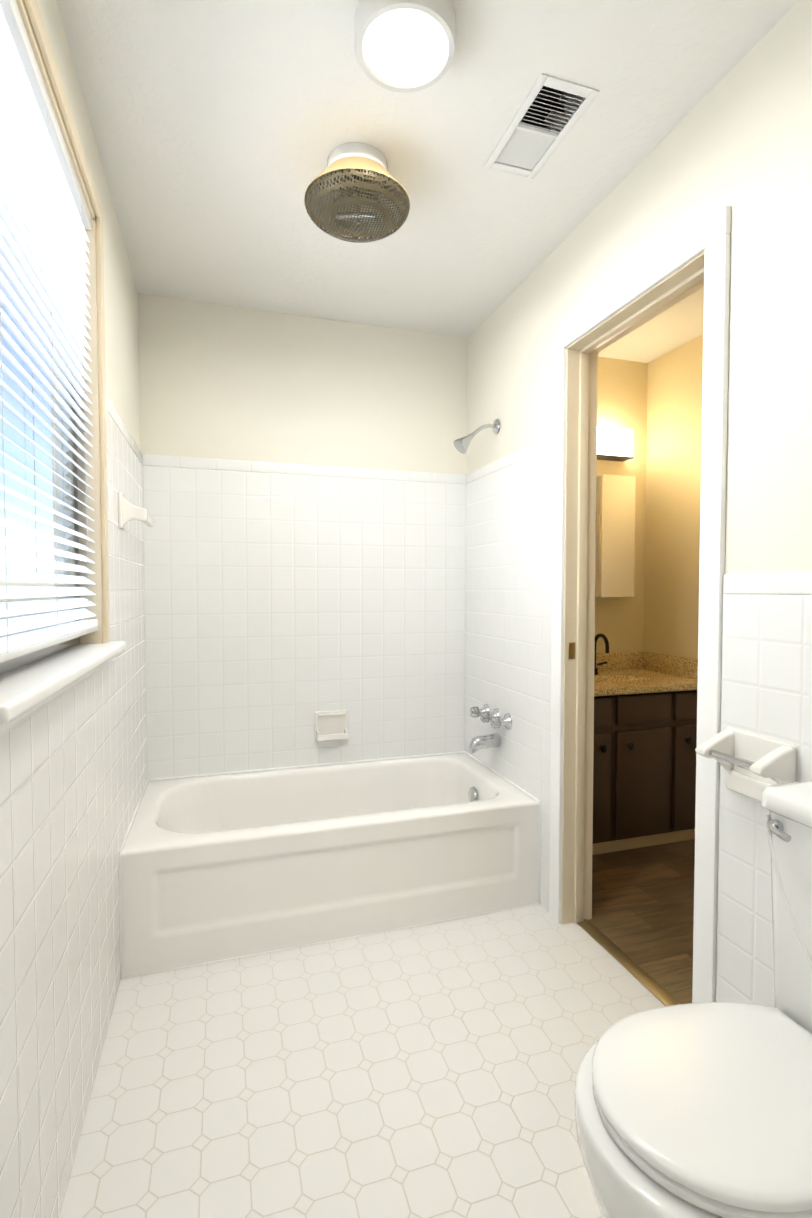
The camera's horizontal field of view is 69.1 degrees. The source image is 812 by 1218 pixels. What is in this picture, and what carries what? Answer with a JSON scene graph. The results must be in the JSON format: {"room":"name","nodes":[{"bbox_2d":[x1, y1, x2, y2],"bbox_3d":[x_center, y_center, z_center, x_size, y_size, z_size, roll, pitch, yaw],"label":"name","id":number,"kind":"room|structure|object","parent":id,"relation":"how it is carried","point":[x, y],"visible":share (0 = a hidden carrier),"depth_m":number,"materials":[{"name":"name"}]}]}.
{"room":"bathroom","nodes":[
{"label":"bathroom","id":0,"kind":"room"},
{"bbox_2d":[37,0,139,449],"bbox_3d":[-0.706,-0.043,0.949,0.120,2.537,3.642,-1,2,-17],"label":"wall","id":1,"kind":"structure","parent":0,"point":[121,338],"depth_m":1.92,"materials":[{"name":"beige paint"}]},
{"bbox_2d":[0,0,109,673],"bbox_3d":[-0.798,-0.515,1.247,0.132,1.259,0.998,-1,2,-17],"label":"window","id":2,"kind":"structure","parent":1,"relation":"in","point":[31,16],"depth_m":1.47,"materials":[{"name":"beige wood"}]},
{"bbox_2d":[0,0,97,662],"bbox_3d":[-0.773,-0.504,1.255,0.044,1.161,0.870,-1,2,-17],"label":"window blinds","id":3,"kind":"object","parent":2,"relation":"attached to","point":[45,219],"visible":1,"depth_m":1.22,"materials":[{"name":"white plastic"}]},
{"bbox_2d":[0,641,125,733],"bbox_3d":[-0.778,0.142,1.275,0.170,0.055,1.054,-1,2,-17],"label":"window sill","id":4,"kind":"structure","parent":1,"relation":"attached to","point":[26,690],"depth_m":1.10,"materials":[{"name":"white paint"}]},
{"bbox_2d":[0,393,146,1217],"bbox_3d":[-0.643,0.302,0.976,0.010,1.845,3.394,-1,2,-17],"label":"wall tile","id":5,"kind":"structure","parent":1,"relation":"attached to","point":[73,769],"depth_m":1.26,"materials":[{"name":"white tile"}]},
{"bbox_2d":[118,492,153,528],"bbox_3d":[-0.959,-0.334,2.118,0.086,0.120,0.331,-1,2,-17],"label":"holder","id":6,"kind":"object","parent":5,"relation":"attached to","point":[128,511],"visible":1,"depth_m":1.97,"materials":[{"name":"white ceramic"}]},
{"bbox_2d":[59,904,664,1217],"bbox_3d":[0.067,1.266,1.236,1.740,0.100,3.642,-1,2,-17],"label":"floor","id":7,"kind":"structure","parent":0,"point":[427,1071],"depth_m":1.51,"materials":[{"name":"white tile"}]},
{"bbox_2d":[121,753,538,976],"bbox_3d":[-0.306,0.969,2.485,1.522,0.412,0.757,-1,2,-17],"label":"bathtub","id":8,"kind":"object","parent":7,"relation":"on","point":[221,867],"visible":1,"depth_m":2.18,"materials":[{"name":"white ceramic"}]},
{"bbox_2d":[577,919,679,1005],"bbox_3d":[0.759,1.190,1.928,0.048,0.006,0.683,-1,2,-17],"label":"threshold","id":9,"kind":"object","parent":7,"relation":"on","point":[663,996],"depth_m":1.96,"materials":[{"name":"gold metal"}]},
{"bbox_2d":[575,780,811,1217],"bbox_3d":[0.606,0.785,0.976,0.670,0.879,0.412,-1,2,-17],"label":"toilet","id":10,"kind":"object","parent":7,"relation":"on","point":[697,1110],"visible":1,"depth_m":0.92,"materials":[{"name":"white ceramic"}]},
{"bbox_2d":[138,293,647,652],"bbox_3d":[0.145,-0.114,3.061,2.770,2.537,0.120,-1,2,-17],"label":"wall","id":11,"kind":"structure","parent":0,"point":[221,381],"depth_m":2.80,"materials":[{"name":"beige paint"}]},
{"bbox_2d":[142,454,465,778],"bbox_3d":[-0.421,0.240,2.827,1.542,1.845,0.010,-1,2,-17],"label":"wall tile","id":12,"kind":"structure","parent":11,"relation":"attached to","point":[284,603],"depth_m":2.79,"materials":[{"name":"white tile"}]},
{"bbox_2d":[315,710,347,741],"bbox_3d":[-0.355,0.559,2.829,0.160,0.137,0.050,-1,2,-17],"label":"soap dish","id":13,"kind":"object","parent":12,"relation":"attached to","point":[331,725],"visible":1,"depth_m":2.83,"materials":[{"name":"white ceramic"}]},
{"bbox_2d":[595,474,635,596],"bbox_3d":[1.127,-0.392,3.232,0.210,0.653,0.118,-1,2,-17],"label":"medicine cabinet mirror","id":14,"kind":"object","parent":11,"relation":"attached to","point":[615,537],"visible":0.89,"depth_m":3.17,"materials":[{"name":"beige mirror"}]},
{"bbox_2d":[597,426,633,461],"bbox_3d":[1.113,-0.904,3.228,0.251,0.159,0.085,-1,2,-17],"label":"lamp","id":15,"kind":"object","parent":11,"relation":"attached to","point":[614,444],"visible":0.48,"depth_m":3.19,"materials":[{"name":"white metal"}]},
{"bbox_2d":[56,0,798,362],"bbox_3d":[0.615,-1.385,1.320,2.890,0.120,3.642,-1,2,-17],"label":"ceiling","id":16,"kind":"structure","parent":0,"point":[222,128],"depth_m":1.66,"materials":[{"name":"paint"}]},
{"bbox_2d":[304,142,409,242],"bbox_3d":[-0.146,-1.249,1.781,0.318,0.183,0.318,-1,2,-17],"label":"fan","id":17,"kind":"object","parent":16,"relation":"attached to","point":[355,192],"visible":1,"depth_m":1.72,"materials":[{"name":"metal"}]},
{"bbox_2d":[354,0,455,92],"bbox_3d":[-0.002,-1.294,1.338,0.230,0.063,0.230,-1,2,-17],"label":"drum ceiling light","id":18,"kind":"object","parent":16,"relation":"attached to","point":[405,46],"visible":1,"depth_m":1.31,"materials":[{"name":"white glass"}]},
{"bbox_2d":[484,74,598,178],"bbox_3d":[0.366,-1.368,1.647,0.168,0.074,0.336,-1,2,-17],"label":"ceiling vent","id":19,"kind":"object","parent":16,"relation":"in","point":[531,143],"visible":1,"depth_m":1.66,"materials":[{"name":"white plastic"}]},
{"bbox_2d":[467,0,811,573],"bbox_3d":[0.880,-0.060,1.447,0.120,2.537,3.402,-1,2,-17],"label":"wall","id":20,"kind":"structure","parent":0,"point":[737,139],"depth_m":1.43,"materials":[{"name":"beige paint"}]},
{"bbox_2d":[454,419,498,453],"bbox_3d":[0.314,-0.782,2.660,0.205,0.167,0.074,-1,2,-17],"label":"shower head","id":21,"kind":"object","parent":20,"relation":"attached to","point":[462,444],"visible":1,"depth_m":2.65},
{"bbox_2d":[465,434,811,1006],"bbox_3d":[0.819,0.287,1.435,0.010,1.845,3.394,-1,2,-17],"label":"wall tile","id":22,"kind":"structure","parent":20,"relation":"attached to","point":[766,683],"depth_m":2.26,"materials":[{"name":"white tile"}]},
{"bbox_2d":[469,733,500,753],"bbox_3d":[0.357,0.611,2.680,0.138,0.086,0.066,-1,2,-17],"label":"tub spout","id":23,"kind":"object","parent":22,"relation":"attached to","point":[480,742],"visible":1,"depth_m":2.66,"materials":[{"name":"silver metal"}]},
{"bbox_2d":[470,704,511,729],"bbox_3d":[0.380,0.492,2.695,0.082,0.072,0.295,-1,2,-17],"label":"handle","id":24,"kind":"object","parent":22,"relation":"attached to","point":[486,716],"visible":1,"depth_m":2.67,"materials":[{"name":"silver metal"}]},
{"bbox_2d":[695,727,795,801],"bbox_3d":[0.783,0.371,1.369,0.103,0.150,0.185,-1,2,-17],"label":"paper holder","id":25,"kind":"object","parent":22,"relation":"attached to","point":[754,765],"visible":0.85,"depth_m":1.38,"materials":[{"name":"white ceramic"}]},
{"bbox_2d":[549,206,730,1002],"bbox_3d":[0.737,0.093,1.885,0.142,2.203,0.789,-1,2,-17],"label":"door frame","id":26,"kind":"structure","parent":20,"relation":"attached to","point":[710,237],"depth_m":2.06,"materials":[{"name":"white paint"}]},
{"bbox_2d":[588,839,694,1003],"bbox_3d":[1.446,1.252,1.668,1.150,0.100,3.642,-1,2,-17],"label":"floor","id":27,"kind":"structure","parent":0,"point":[642,908],"depth_m":2.33,"materials":[{"name":"wood"}]},
{"bbox_2d":[592,633,697,854],"bbox_3d":[0.979,0.645,3.006,0.980,1.025,0.525,-1,2,-17],"label":"bathroom vanity","id":28,"kind":"object","parent":27,"relation":"on","point":[644,752],"visible":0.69,"depth_m":2.83,"materials":[{"name":"brown wood"}]},
{"bbox_2d":[644,334,702,658],"bbox_3d":[1.937,-0.071,1.778,0.120,2.537,3.402,-1,2,-17],"label":"wall","id":29,"kind":"structure","parent":0,"point":[673,474],"depth_m":3.16,"materials":[{"name":"paint"}]}
]}

